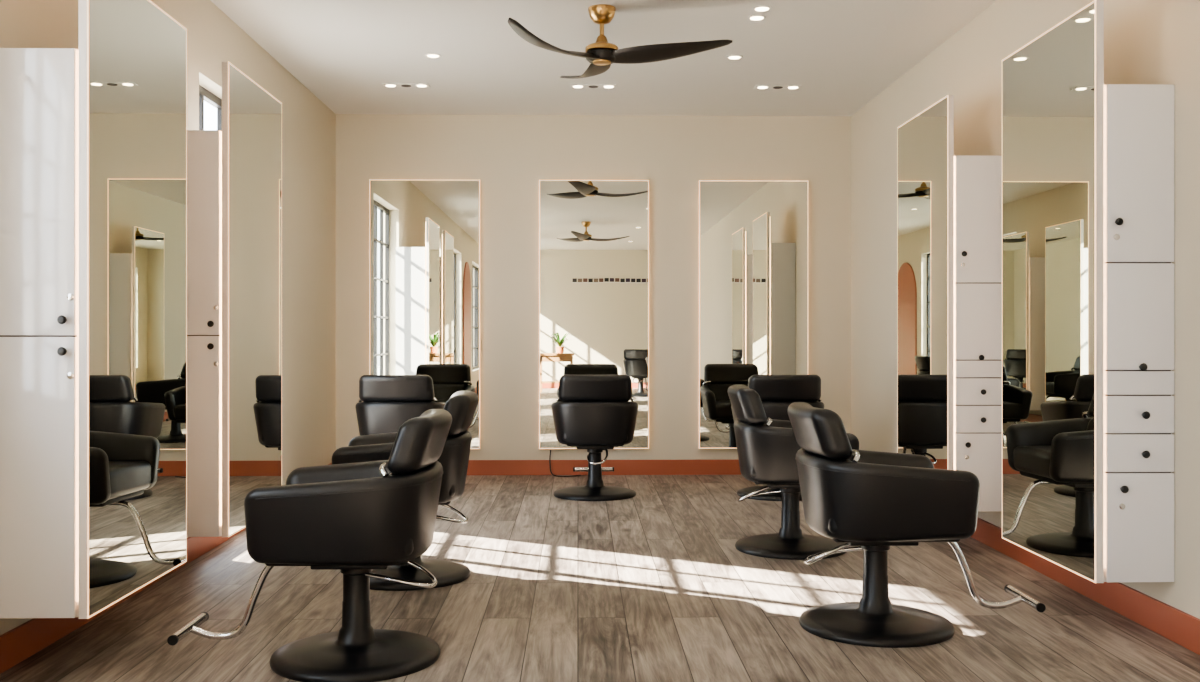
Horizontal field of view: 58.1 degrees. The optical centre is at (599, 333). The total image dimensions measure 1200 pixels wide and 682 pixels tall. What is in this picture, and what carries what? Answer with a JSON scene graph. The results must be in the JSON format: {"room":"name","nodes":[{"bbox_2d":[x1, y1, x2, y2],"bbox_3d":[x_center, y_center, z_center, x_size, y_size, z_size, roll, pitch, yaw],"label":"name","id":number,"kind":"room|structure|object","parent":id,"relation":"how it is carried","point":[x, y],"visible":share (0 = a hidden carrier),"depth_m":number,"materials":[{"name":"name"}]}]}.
{"room":"salon","nodes":[
{"label":"salon","id":0,"kind":"room"},
{"bbox_2d":[0,0,335,634],"bbox_3d":[-2.085,-0.315,1.678,0.200,2.910,14.040,0,0,-1],"label":"wall","id":1,"kind":"structure","parent":0,"point":[308,125],"depth_m":7.36,"materials":[{"name":"paint"}]},
{"bbox_2d":[0,48,78,618],"bbox_3d":[-1.871,-0.003,3.917,0.314,1.855,0.891,0,0,-1],"label":"storage cabinet","id":2,"kind":"object","parent":1,"relation":"attached to","point":[39,87],"visible":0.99,"depth_m":3.50,"materials":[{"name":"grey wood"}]},
{"bbox_2d":[79,0,186,618],"bbox_3d":[-1.692,-0.158,3.949,0.042,2.165,0.885,0,0,-1],"label":"mirror","id":3,"kind":"object","parent":2,"relation":"attached to","point":[133,54],"visible":1,"depth_m":3.85,"materials":[{"name":"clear mirror"}]},
{"bbox_2d":[0,463,331,673],"bbox_3d":[-1.978,1.079,1.680,0.014,0.122,14.012,0,0,-1],"label":"baseboard","id":4,"kind":"structure","parent":1,"relation":"attached to","point":[32,636],"depth_m":3.94,"materials":[{"name":"ceramic"}]},
{"bbox_2d":[187,130,221,536],"bbox_3d":[-1.900,-0.003,5.327,0.314,1.855,0.891,0,0,-1],"label":"storage cabinet","id":5,"kind":"object","parent":1,"relation":"attached to","point":[204,147],"visible":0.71,"depth_m":4.92,"materials":[{"name":"grey wood"}]},
{"bbox_2d":[199,85,221,130],"bbox_3d":[-2.199,-0.175,6.276,0.040,2.350,1.440,0,0,-1],"label":"window","id":6,"kind":"structure","parent":1,"relation":"in","point":[204,94],"depth_m":6.01,"materials":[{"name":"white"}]},
{"bbox_2d":[222,62,281,536],"bbox_3d":[-1.721,-0.158,5.359,0.042,2.165,0.885,0,0,-1],"label":"mirror","id":7,"kind":"object","parent":1,"relation":"attached to","point":[251,116],"visible":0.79,"depth_m":5.23,"materials":[{"name":"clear mirror"}]},
{"bbox_2d":[336,114,850,459],"bbox_3d":[-0.045,-0.315,8.841,4.570,2.910,0.200,0,0,-1],"label":"wall","id":8,"kind":"structure","parent":0,"point":[509,155],"depth_m":8.74,"materials":[{"name":"paint"}]},
{"bbox_2d":[369,179,479,448],"bbox_3d":[-1.408,-0.158,8.691,0.885,2.165,0.042,0,0,-1],"label":"mirror","id":9,"kind":"object","parent":8,"relation":"attached to","point":[424,235],"visible":0.8,"depth_m":8.67,"materials":[{"name":"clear mirror"}]},
{"bbox_2d":[539,180,648,448],"bbox_3d":[-0.048,-0.158,8.719,0.885,2.165,0.042,0,0,-1],"label":"mirror","id":10,"kind":"object","parent":8,"relation":"attached to","point":[594,234],"visible":0.96,"depth_m":8.70,"materials":[{"name":"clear mirror"}]},
{"bbox_2d":[467,459,741,474],"bbox_3d":[-0.043,1.079,8.734,4.170,0.122,0.014,0,0,-1],"label":"baseboard","id":11,"kind":"structure","parent":8,"relation":"attached to","point":[715,466],"depth_m":8.73,"materials":[{"name":"ceramic"}]},
{"bbox_2d":[699,180,807,448],"bbox_3d":[1.242,-0.158,8.745,0.885,2.165,0.042,0,0,-1],"label":"mirror","id":12,"kind":"object","parent":8,"relation":"attached to","point":[753,235],"visible":0.8,"depth_m":8.72,"materials":[{"name":"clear mirror"}]},
{"bbox_2d":[0,475,1199,681],"bbox_3d":[0.100,1.190,1.722,4.570,0.100,14.440,0,0,-1],"label":"floor","id":13,"kind":"structure","parent":0,"point":[653,585],"depth_m":4.50,"materials":[{"name":"brown wood"}]},
{"bbox_2d":[167,409,451,681],"bbox_3d":[-0.993,0.709,3.800,0.935,0.862,0.621,0,0,-1],"label":"salon chair","id":14,"kind":"object","parent":13,"relation":"on","point":[358,518],"visible":1,"depth_m":3.57,"materials":[{"name":"black leather"}]},
{"bbox_2d":[355,375,445,435],"bbox_3d":[-1.398,0.709,7.728,0.621,0.862,0.935,0,0,-1],"label":"salon chair","id":15,"kind":"object","parent":13,"relation":"on","point":[389,401],"visible":0.51,"depth_m":7.31,"materials":[{"name":"black leather"}]},
{"bbox_2d":[332,391,478,590],"bbox_3d":[-1.039,0.709,5.070,0.935,0.862,0.621,0,0,-5],"label":"salon chair","id":16,"kind":"object","parent":13,"relation":"on","point":[462,405],"visible":0.52,"depth_m":4.89,"materials":[{"name":"black leather"}]},
{"bbox_2d":[549,450,580,476],"bbox_3d":[-0.288,1.038,8.643,0.258,0.206,0.091,0,0,12],"label":"power cord","id":17,"kind":"object","parent":13,"relation":"on","point":[550,450],"visible":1,"depth_m":8.65,"materials":[{"name":"black plastic"}]},
{"bbox_2d":[551,375,637,500],"bbox_3d":[-0.039,0.709,7.786,0.621,0.862,0.935,0,0,-1],"label":"salon chair","id":18,"kind":"object","parent":13,"relation":"on","point":[596,414],"visible":1,"depth_m":7.39,"materials":[{"name":"black leather"}]},
{"bbox_2d":[731,375,823,500],"bbox_3d":[1.261,0.709,7.783,0.621,0.862,0.935,0,0,-1],"label":"salon chair","id":19,"kind":"object","parent":13,"relation":"on","point":[776,393],"visible":0.28,"depth_m":7.36,"materials":[{"name":"black leather"}]},
{"bbox_2d":[728,384,858,559],"bbox_3d":[1.148,0.709,5.735,0.935,0.862,0.621,0,0,3],"label":"salon chair","id":20,"kind":"object","parent":13,"relation":"on","point":[767,448],"visible":0.78,"depth_m":5.54,"materials":[{"name":"black leather"}]},
{"bbox_2d":[787,402,1045,647],"bbox_3d":[1.210,0.709,4.216,0.935,0.862,0.621,0,0,-1],"label":"salon chair","id":21,"kind":"object","parent":13,"relation":"on","point":[873,502],"visible":1,"depth_m":3.98,"materials":[{"name":"black leather"}]},
{"bbox_2d":[210,0,995,115],"bbox_3d":[0.100,-1.845,1.722,4.570,0.150,14.440,0,0,-1],"label":"ceiling","id":22,"kind":"structure","parent":0,"point":[843,54],"depth_m":6.74,"materials":[{"name":"paint"}]},
{"bbox_2d":[382,83,429,87],"bbox_3d":[-1.377,-1.766,7.673,0.330,0.009,0.110,0,0,-1],"label":"light panel","id":23,"kind":"object","parent":22,"relation":"attached to","point":[423,85],"visible":1,"depth_m":7.65,"materials":[{"name":"white plastic"}]},
{"bbox_2d":[425,53,440,57],"bbox_3d":[-1.060,-1.767,6.860,0.104,0.006,0.104,0,0,-1],"label":"recessed light","id":24,"kind":"object","parent":22,"relation":"in","point":[430,55],"visible":1,"depth_m":6.84,"materials":[{"name":"white plastic"}]},
{"bbox_2d":[570,84,616,87],"bbox_3d":[-0.047,-1.766,7.701,0.330,0.009,0.110,0,0,-1],"label":"light panel","id":25,"kind":"object","parent":22,"relation":"attached to","point":[571,85],"visible":1,"depth_m":7.67,"materials":[{"name":"white plastic"}]},
{"bbox_2d":[508,4,731,78],"bbox_3d":[0.115,-1.619,5.942,1.174,0.303,1.205,0,0,-1],"label":"ceiling fan","id":26,"kind":"object","parent":22,"relation":"hanging from","point":[601,54],"depth_m":5.78,"materials":[{"name":"black wood"}]},
{"bbox_2d":[726,55,742,59],"bbox_3d":[0.859,-1.767,6.899,0.104,0.006,0.104,0,0,-1],"label":"recessed light","id":27,"kind":"object","parent":22,"relation":"in","point":[732,57],"visible":1,"depth_m":6.89,"materials":[{"name":"white plastic"}]},
{"bbox_2d":[747,15,765,20],"bbox_3d":[0.877,-1.767,6.039,0.104,0.006,0.104,0,0,-1],"label":"recessed light","id":28,"kind":"object","parent":22,"relation":"in","point":[752,17],"visible":1,"depth_m":6.03,"materials":[{"name":"white plastic"}]},
{"bbox_2d":[752,5,771,11],"bbox_3d":[0.880,-1.767,5.869,0.104,0.006,0.104,0,0,-1],"label":"recessed light","id":29,"kind":"object","parent":22,"relation":"in","point":[763,8],"visible":1,"depth_m":5.86,"materials":[{"name":"white plastic"}]},
{"bbox_2d":[754,85,801,88],"bbox_3d":[1.272,-1.766,7.728,0.330,0.009,0.110,0,0,-1],"label":"light panel","id":30,"kind":"object","parent":22,"relation":"attached to","point":[756,86],"visible":1,"depth_m":7.71,"materials":[{"name":"white plastic"}]},
{"bbox_2d":[851,0,1199,618],"bbox_3d":[2.284,-0.315,1.767,0.200,2.910,14.040,0,0,-1],"label":"wall","id":31,"kind":"structure","parent":0,"point":[1146,41],"depth_m":5.69,"materials":[{"name":"paint"}]},
{"bbox_2d":[954,155,1001,511],"bbox_3d":[1.968,-0.003,6.026,0.254,1.855,0.891,0,0,-1],"label":"storage cabinet","id":32,"kind":"object","parent":31,"relation":"attached to","point":[977,178],"visible":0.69,"depth_m":5.61,"materials":[{"name":"grey wood"}]},
{"bbox_2d":[897,95,953,469],"bbox_3d":[1.818,-0.158,6.051,0.042,2.165,0.885,0,0,-1],"label":"mirror","id":33,"kind":"object","parent":32,"relation":"attached to","point":[925,142],"visible":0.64,"depth_m":5.99,"materials":[{"name":"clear mirror"}]},
{"bbox_2d":[971,518,1199,654],"bbox_3d":[2.177,1.079,1.765,0.014,0.122,14.012,0,0,-1],"label":"baseboard","id":34,"kind":"structure","parent":31,"relation":"attached to","point":[1182,628],"depth_m":4.40,"materials":[{"name":"ceramic"}]},
{"bbox_2d":[1104,84,1174,581],"bbox_3d":[2.001,-0.003,4.426,0.254,1.855,0.891,0,0,-1],"label":"storage cabinet","id":35,"kind":"object","parent":31,"relation":"attached to","point":[1139,119],"visible":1,"depth_m":4.01,"materials":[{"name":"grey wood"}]},
{"bbox_2d":[1002,0,1103,582],"bbox_3d":[1.851,-0.158,4.451,0.042,2.165,0.885,0,0,-1],"label":"mirror","id":36,"kind":"object","parent":35,"relation":"attached to","point":[1053,85],"visible":1,"depth_m":4.35,"materials":[{"name":"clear mirror"}]}
]}

